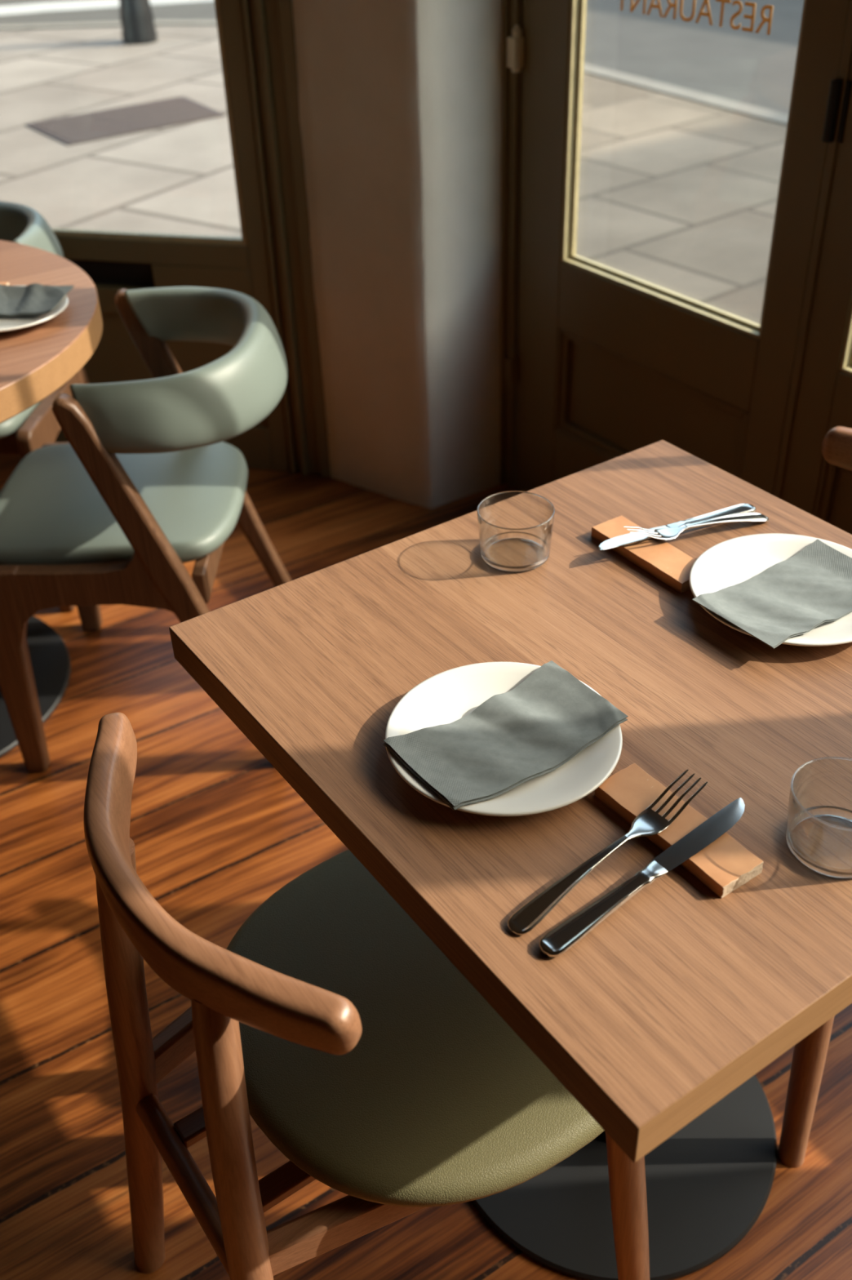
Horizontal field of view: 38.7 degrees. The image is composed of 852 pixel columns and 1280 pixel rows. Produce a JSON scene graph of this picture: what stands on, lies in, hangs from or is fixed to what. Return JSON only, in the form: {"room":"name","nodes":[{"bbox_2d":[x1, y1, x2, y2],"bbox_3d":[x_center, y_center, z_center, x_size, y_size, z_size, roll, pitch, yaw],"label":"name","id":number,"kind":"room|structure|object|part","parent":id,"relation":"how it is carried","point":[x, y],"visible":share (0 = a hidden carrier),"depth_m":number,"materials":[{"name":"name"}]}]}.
{"room":"restaurant dining room","nodes":[
{"label":"restaurant dining room","id":0,"kind":"room"},
{"bbox_2d":[291,0,502,508],"bbox_3d":[-0.106,-1.686,2.287,0.404,3.000,0.521,-23,41,-27],"label":"pillar","id":1,"kind":"structure","parent":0,"point":[400,101],"depth_m":2.63,"materials":[{"name":"white paint"}]},
{"bbox_2d":[241,0,331,477],"bbox_3d":[-0.328,-1.665,2.269,0.109,3.000,0.102,7,37,12],"label":"trim","id":2,"kind":"structure","parent":1,"relation":"attached to","point":[268,24],"depth_m":2.73,"materials":[{"name":"green paint"}]},
{"bbox_2d":[0,454,851,1279],"bbox_3d":[-1.552,0.473,1.973,4.600,0.060,10.603,-23,41,-27],"label":"floor","id":3,"kind":"structure","parent":0,"point":[216,830],"depth_m":1.85,"materials":[{"name":"brown wood"}]},
{"bbox_2d":[0,200,89,611],"bbox_3d":[-0.992,-0.507,2.625,0.478,0.742,0.535,1,36,4],"label":"dining chair","id":4,"kind":"object","parent":3,"relation":"on","point":[28,431],"visible":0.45,"depth_m":2.47,"materials":[{"name":"brown wood"}]},
{"bbox_3d":[-1.006,-0.407,2.461,0.420,0.060,0.022,1,36,4],"label":"cross rail","id":5,"kind":"part","parent":4,"relation":"part of","materials":[{"name":"brown wood"}]},
{"bbox_3d":[-0.997,-0.529,2.550,0.414,0.049,0.439,1,36,4],"label":"seat","id":6,"kind":"part","parent":4,"relation":"part of","materials":[{"name":"green leather"}]},
{"bbox_3d":[-0.993,-0.829,2.542,0.477,0.122,0.295,1,36,4],"label":"backrest","id":7,"kind":"part","parent":4,"relation":"part of","materials":[{"name":"green leather"}]},
{"bbox_3d":[-0.781,-0.253,2.529,0.032,0.428,0.086,1,36,4],"label":"leg","id":8,"kind":"part","parent":4,"relation":"part of","materials":[{"name":"brown wood"}]},
{"bbox_3d":[-0.772,-0.491,2.584,0.030,0.208,0.329,1,36,4],"label":"rail","id":9,"kind":"part","parent":4,"relation":"part of","materials":[{"name":"brown wood"}]},
{"bbox_3d":[-0.763,-0.550,2.688,0.032,0.724,0.288,1,36,4],"label":"leg","id":10,"kind":"part","parent":4,"relation":"part of","materials":[{"name":"brown wood"}]},
{"bbox_2d":[0,240,102,757],"bbox_3d":[-1.031,-0.198,2.188,1.000,0.750,1.000,-23,41,-27],"label":"round table","id":11,"kind":"object","parent":3,"relation":"on","point":[36,361],"visible":0.82,"depth_m":2.02,"materials":[{"name":"brown wood"}]},
{"bbox_2d":[0,282,9,285],"bbox_3d":[-0.792,-0.600,2.082,0.146,0.012,0.046,0,36,4],"label":"cutlery rest","id":12,"kind":"object","parent":11,"relation":"on","point":[2,283],"visible":0.15,"depth_m":2.09,"materials":[{"name":"wood"}]},
{"bbox_2d":[0,284,68,332],"bbox_3d":[-0.686,-0.532,1.975,0.208,0.020,0.208,-23,41,-27],"label":"plate","id":13,"kind":"object","parent":11,"relation":"on","point":[14,322],"visible":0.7,"depth_m":1.96,"materials":[{"name":"white ceramic"}]},
{"bbox_2d":[0,283,74,316],"bbox_3d":[-0.689,-0.561,2.003,0.191,0.022,0.107,3,36,7],"label":"napkin","id":14,"kind":"object","parent":13,"relation":"on","point":[33,299],"visible":1,"depth_m":2.01,"materials":[{"name":"grey fabric"}]},
{"bbox_2d":[0,286,291,772],"bbox_3d":[-0.490,-0.203,2.175,0.535,0.742,0.478,-1,36,1],"label":"dining chair","id":15,"kind":"object","parent":3,"relation":"on","point":[146,483],"visible":0.97,"depth_m":1.99,"materials":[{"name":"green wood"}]},
{"bbox_3d":[-0.696,0.059,2.090,0.086,0.428,0.032,-1,36,1],"label":"leg","id":16,"kind":"part","parent":15,"relation":"part of","materials":[{"name":"brown wood"}]},
{"bbox_3d":[-0.696,-0.200,2.450,0.086,0.428,0.032,-1,36,1],"label":"leg","id":17,"kind":"part","parent":15,"relation":"part of","materials":[{"name":"brown wood"}]},
{"bbox_3d":[-0.518,-0.076,1.992,0.329,0.208,0.030,-1,36,1],"label":"rail","id":18,"kind":"part","parent":15,"relation":"part of","materials":[{"name":"brown wood"}]},
{"bbox_3d":[-0.540,-0.252,2.140,0.439,0.049,0.414,-1,36,1],"label":"seat","id":19,"kind":"part","parent":15,"relation":"part of","materials":[{"name":"green leather"}]},
{"bbox_3d":[-0.398,-0.069,1.998,0.288,0.724,0.032,-1,36,1],"label":"leg","id":20,"kind":"part","parent":15,"relation":"part of","materials":[{"name":"brown wood"}]},
{"bbox_3d":[-0.380,-0.458,1.993,0.295,0.122,0.477,-1,36,1],"label":"backrest","id":21,"kind":"part","parent":15,"relation":"part of","materials":[{"name":"green leather"}]},
{"bbox_3d":[-0.398,-0.328,2.360,0.288,0.724,0.032,-1,36,1],"label":"leg","id":22,"kind":"part","parent":15,"relation":"part of","materials":[{"name":"brown wood"}]},
{"bbox_3d":[-0.373,-0.205,2.174,0.022,0.060,0.420,-1,36,1],"label":"cross rail","id":23,"kind":"part","parent":15,"relation":"part of","materials":[{"name":"brown wood"}]},
{"bbox_2d":[84,712,649,1279],"bbox_3d":[-0.047,0.427,1.260,0.545,0.781,0.505,-23,41,-27],"label":"dining chair","id":24,"kind":"object","parent":3,"relation":"on","point":[330,1019],"visible":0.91,"depth_m":1.12,"materials":[{"name":"green leather"}]},
{"bbox_3d":[-0.301,0.466,1.259,0.126,0.726,0.039,6,36,11],"label":"leg","id":25,"kind":"part","parent":24,"relation":"part of","materials":[{"name":"brown wood"}]},
{"bbox_3d":[-0.164,0.352,1.343,0.022,0.060,0.366,28,45,35],"label":"rail","id":26,"kind":"part","parent":24,"relation":"part of","materials":[{"name":"brown wood"}]},
{"bbox_3d":[-0.202,0.199,0.977,0.104,0.070,0.426,-23,41,-27],"label":"backrest","id":27,"kind":"part","parent":24,"relation":"part of","materials":[{"name":"brown wood"}]},
{"bbox_3d":[-0.157,0.583,1.088,0.039,0.726,0.126,3,36,8],"label":"leg","id":28,"kind":"part","parent":24,"relation":"part of","materials":[{"name":"brown wood"}]},
{"bbox_3d":[0.017,0.499,1.130,0.366,0.060,0.022,-15,38,-17],"label":"rail","id":29,"kind":"part","parent":24,"relation":"part of","materials":[{"name":"brown wood"}]},
{"bbox_3d":[0.005,0.359,1.239,0.432,0.039,0.439,-23,41,-27],"label":"seat","id":30,"kind":"part","parent":24,"relation":"part of","materials":[{"name":"green leather"}]},
{"bbox_3d":[0.215,0.607,1.286,0.082,0.443,0.038,12,38,19],"label":"leg","id":31,"kind":"part","parent":24,"relation":"part of","materials":[{"name":"brown wood"}]},
{"bbox_2d":[168,440,851,1279],"bbox_3d":[0.231,0.332,1.385,0.693,0.750,0.700,-23,41,-27],"label":"dining table","id":32,"kind":"object","parent":3,"relation":"on","point":[661,1021],"visible":0.83,"depth_m":1.11,"materials":[{"name":"brown wood"}]},
{"bbox_2d":[385,662,622,816],"bbox_3d":[0.068,0.089,1.070,0.208,0.020,0.208,-23,41,-27],"label":"plate","id":33,"kind":"object","parent":32,"relation":"on","point":[448,696],"visible":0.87,"depth_m":1.06,"materials":[{"name":"white ceramic"}]},
{"bbox_2d":[382,660,628,810],"bbox_3d":[0.071,0.085,1.065,0.191,0.019,0.107,-24,41,-27],"label":"napkin","id":34,"kind":"object","parent":33,"relation":"on","point":[518,735],"visible":1,"depth_m":1.06,"materials":[{"name":"grey fabric"}]},
{"bbox_2d":[476,490,555,572],"bbox_3d":[0.098,-0.117,1.323,0.084,0.058,0.084,-23,41,-27],"label":"tumbler","id":35,"kind":"object","parent":32,"relation":"on","point":[484,545],"visible":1,"depth_m":1.32,"materials":[{"name":"clear glass"}]},
{"bbox_2d":[507,768,707,934],"bbox_3d":[0.143,0.164,0.950,0.209,0.030,0.026,-27,42,-30],"label":"fork","id":36,"kind":"object","parent":32,"relation":"on","point":[648,822],"visible":1,"depth_m":0.94,"materials":[{"name":"metal"}]},
{"bbox_3d":[0.111,0.185,0.931,0.125,0.007,0.020,-33,45,-26],"label":"handle","id":37,"kind":"part","parent":36,"relation":"part of","materials":[{"name":"metal"}]},
{"bbox_2d":[538,797,745,956],"bbox_3d":[0.173,0.181,0.935,0.222,0.019,0.021,-25,42,-29],"label":"knife","id":38,"kind":"object","parent":32,"relation":"on","point":[558,940],"visible":1,"depth_m":0.93,"materials":[{"name":"metal"}]},
{"bbox_3d":[0.133,0.201,0.913,0.122,0.007,0.021,-29,43,-26],"label":"handle","id":39,"kind":"part","parent":38,"relation":"part of","materials":[{"name":"metal"}]},
{"bbox_3d":[0.220,0.154,0.960,0.104,0.003,0.019,-29,43,-26],"label":"blade","id":40,"kind":"part","parent":38,"relation":"part of","materials":[{"name":"silver metal"}]},
{"bbox_2d":[591,515,696,593],"bbox_3d":[0.244,-0.095,1.325,0.046,0.012,0.146,-23,40,-26],"label":"cutlery rest","id":41,"kind":"object","parent":32,"relation":"on","point":[662,560],"visible":0.84,"depth_m":1.31,"materials":[{"name":"wood"}]},
{"bbox_2d":[599,503,755,550],"bbox_3d":[0.281,-0.126,1.358,0.222,0.020,0.021,-19,39,-22],"label":"knife","id":42,"kind":"object","parent":32,"relation":"on","point":[740,508],"visible":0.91,"depth_m":1.36,"materials":[{"name":"metal"}]},
{"bbox_3d":[0.229,-0.113,1.332,0.104,0.002,0.019,-15,37,-25],"label":"blade","id":43,"kind":"part","parent":42,"relation":"part of","materials":[{"name":"metal"}]},
{"bbox_3d":[0.325,-0.139,1.378,0.122,0.007,0.021,-15,37,-25],"label":"handle","id":44,"kind":"part","parent":42,"relation":"part of","materials":[{"name":"metal"}]},
{"bbox_2d":[594,763,763,897],"bbox_3d":[0.202,0.151,0.983,0.046,0.012,0.146,-24,41,-27],"label":"cutlery rest","id":45,"kind":"object","parent":32,"relation":"on","point":[724,865],"visible":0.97,"depth_m":0.97,"materials":[{"name":"wood"}]},
{"bbox_2d":[623,512,768,539],"bbox_3d":[0.304,-0.129,1.348,0.187,0.033,0.024,-16,38,-18],"label":"fork","id":46,"kind":"object","parent":32,"relation":"on","point":[663,533],"visible":1,"depth_m":1.34,"materials":[{"name":"metal"}]},
{"bbox_3d":[0.339,-0.134,1.364,0.112,0.006,0.019,-9,35,-23],"label":"handle","id":47,"kind":"part","parent":46,"relation":"part of","materials":[{"name":"metal"}]},
{"bbox_2d":[688,533,851,646],"bbox_3d":[0.375,-0.048,1.246,0.208,0.020,0.208,-23,41,-27],"label":"plate","id":48,"kind":"object","parent":32,"relation":"on","point":[732,562],"visible":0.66,"depth_m":1.29,"materials":[{"name":"white ceramic"}]},
{"bbox_2d":[692,538,851,648],"bbox_3d":[0.374,-0.045,1.231,0.191,0.019,0.107,-24,41,-28],"label":"napkin","id":49,"kind":"object","parent":48,"relation":"on","point":[808,589],"visible":1,"depth_m":1.23,"materials":[{"name":"grey fabric"}]},
{"bbox_2d":[786,756,851,878],"bbox_3d":[0.325,0.141,0.952,0.084,0.058,0.084,-23,41,-27],"label":"tumbler","id":50,"kind":"object","parent":32,"relation":"on","point":[793,820],"visible":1,"depth_m":0.96,"materials":[{"name":"clear glass"}]},
{"bbox_2d":[777,426,851,1168],"bbox_3d":[0.501,0.185,1.572,0.545,0.781,0.505,-18,39,-21],"label":"dining chair","id":51,"kind":"object","parent":3,"relation":"on","point":[809,1057],"visible":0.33,"depth_m":1.50,"materials":[{"name":"brown wood"}]},
{"bbox_3d":[0.463,0.478,1.455,0.038,0.443,0.082,1,36,5],"label":"leg","id":52,"kind":"part","parent":51,"relation":"part of","materials":[{"name":"brown wood"}]},
{"bbox_3d":[0.647,-0.154,1.427,0.104,0.070,0.426,-18,39,-21],"label":"backrest","id":53,"kind":"part","parent":51,"relation":"part of","materials":[{"name":"brown wood"}]},
{"bbox_3d":[-3.518,-2.048,2.964,4.343,3.000,4.916,-23,41,-27],"label":"wall","id":54,"kind":"structure","parent":0,"visible":0},
{"bbox_2d":[51,0,291,471],"bbox_3d":[-0.906,-1.572,2.494,1.084,2.620,0.050,7,37,12],"label":"window frame","id":55,"kind":"structure","parent":54,"relation":"in","point":[114,261],"depth_m":2.87,"materials":[{"name":"green paint"}]},
{"bbox_3d":[1.727,-0.372,0.349,0.070,2.988,5.442,-23,41,-27],"label":"wall","id":56,"kind":"structure","parent":0,"visible":0},
{"bbox_2d":[499,0,523,487],"bbox_3d":[0.185,-1.464,2.288,0.082,2.620,0.042,-23,41,-27],"label":"trim","id":57,"kind":"structure","parent":56,"relation":"attached to","point":[512,10],"depth_m":2.66,"materials":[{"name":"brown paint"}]},
{"bbox_2d":[515,482,528,491],"bbox_3d":[1.789,0.881,1.261,0.088,0.110,5.442,-23,41,-27],"label":"trim","id":58,"kind":"structure","parent":56,"relation":"attached to","point":[517,485],"depth_m":3.01,"materials":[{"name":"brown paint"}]},
{"bbox_2d":[504,0,851,498],"bbox_3d":[0.417,-1.263,2.003,0.071,2.588,0.819,-23,41,-27],"label":"door","id":59,"kind":"structure","parent":56,"relation":"in","point":[611,363],"depth_m":2.42,"materials":[{"name":"green paint"}]},
{"bbox_3d":[0.468,-0.464,2.555,0.033,0.257,0.562,-23,41,-27],"label":"panel","id":60,"kind":"part","parent":59,"relation":"part of","materials":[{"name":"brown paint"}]},
{"bbox_2d":[781,57,851,534],"bbox_3d":[1.061,-0.744,1.244,0.064,2.588,1.470,-23,41,-27],"label":"door","id":61,"kind":"structure","parent":56,"relation":"in","point":[822,489],"depth_m":2.09,"materials":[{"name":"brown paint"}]},
{"bbox_3d":[1.098,0.048,1.808,0.033,0.257,1.294,-23,41,-27],"label":"panel","id":62,"kind":"part","parent":61,"relation":"part of","materials":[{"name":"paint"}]},
{"label":"outside","id":63,"kind":"structure","parent":0,"visible":0},
{"bbox_2d":[0,25,241,237],"bbox_3d":[-4.917,-1.803,5.545,12.016,0.120,9.233,-14,37,-16],"label":"pavement","id":64,"kind":"structure","parent":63,"point":[180,179],"depth_m":6.48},
{"bbox_2d":[24,96,225,145],"bbox_3d":[-1.681,-2.942,6.858,1.001,0.012,0.655,-23,41,-27],"label":"manhole cover","id":65,"kind":"object","parent":64,"relation":"on","point":[76,129],"visible":1,"depth_m":6.82,"materials":[{"name":"metal"}]},
{"bbox_2d":[119,0,157,44],"bbox_3d":[-2.148,-5.780,7.935,0.256,3.400,0.256,-23,41,-27],"label":"post","id":66,"kind":"object","parent":64,"relation":"on","point":[136,16],"visible":1,"depth_m":8.77,"materials":[{"name":"grey metal"}]},
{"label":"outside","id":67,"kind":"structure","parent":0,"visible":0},
{"bbox_2d":[576,73,786,324],"bbox_3d":[3.930,0.781,1.490,3.860,0.120,20.200,-23,41,-27],"label":"pavement","id":68,"kind":"structure","parent":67,"point":[679,196],"depth_m":5.39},
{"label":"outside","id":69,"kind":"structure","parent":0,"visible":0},
{"bbox_2d":[0,0,804,114],"bbox_3d":[2.656,-6.999,12.661,100.000,0.200,100.000,-23,41,-27],"label":"road","id":70,"kind":"structure","parent":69,"point":[753,68],"depth_m":8.87,"materials":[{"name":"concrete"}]},
{"bbox_2d":[0,0,213,15],"bbox_3d":[-2.858,-5.821,11.116,3.655,0.006,0.787,-7,36,-7],"label":"road marking","id":71,"kind":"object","parent":70,"relation":"on","point":[81,4],"visible":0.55,"depth_m":11.09,"materials":[{"name":"white paint"}]},
{"bbox_2d":[0,19,788,125],"bbox_3d":[1.544,-1.143,4.294,27.449,0.124,8.575,19,41,27],"label":"kerb","id":72,"kind":"object","parent":70,"relation":"on","point":[742,108],"visible":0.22,"depth_m":7.23,"materials":[{"name":"stone"}]}
]}

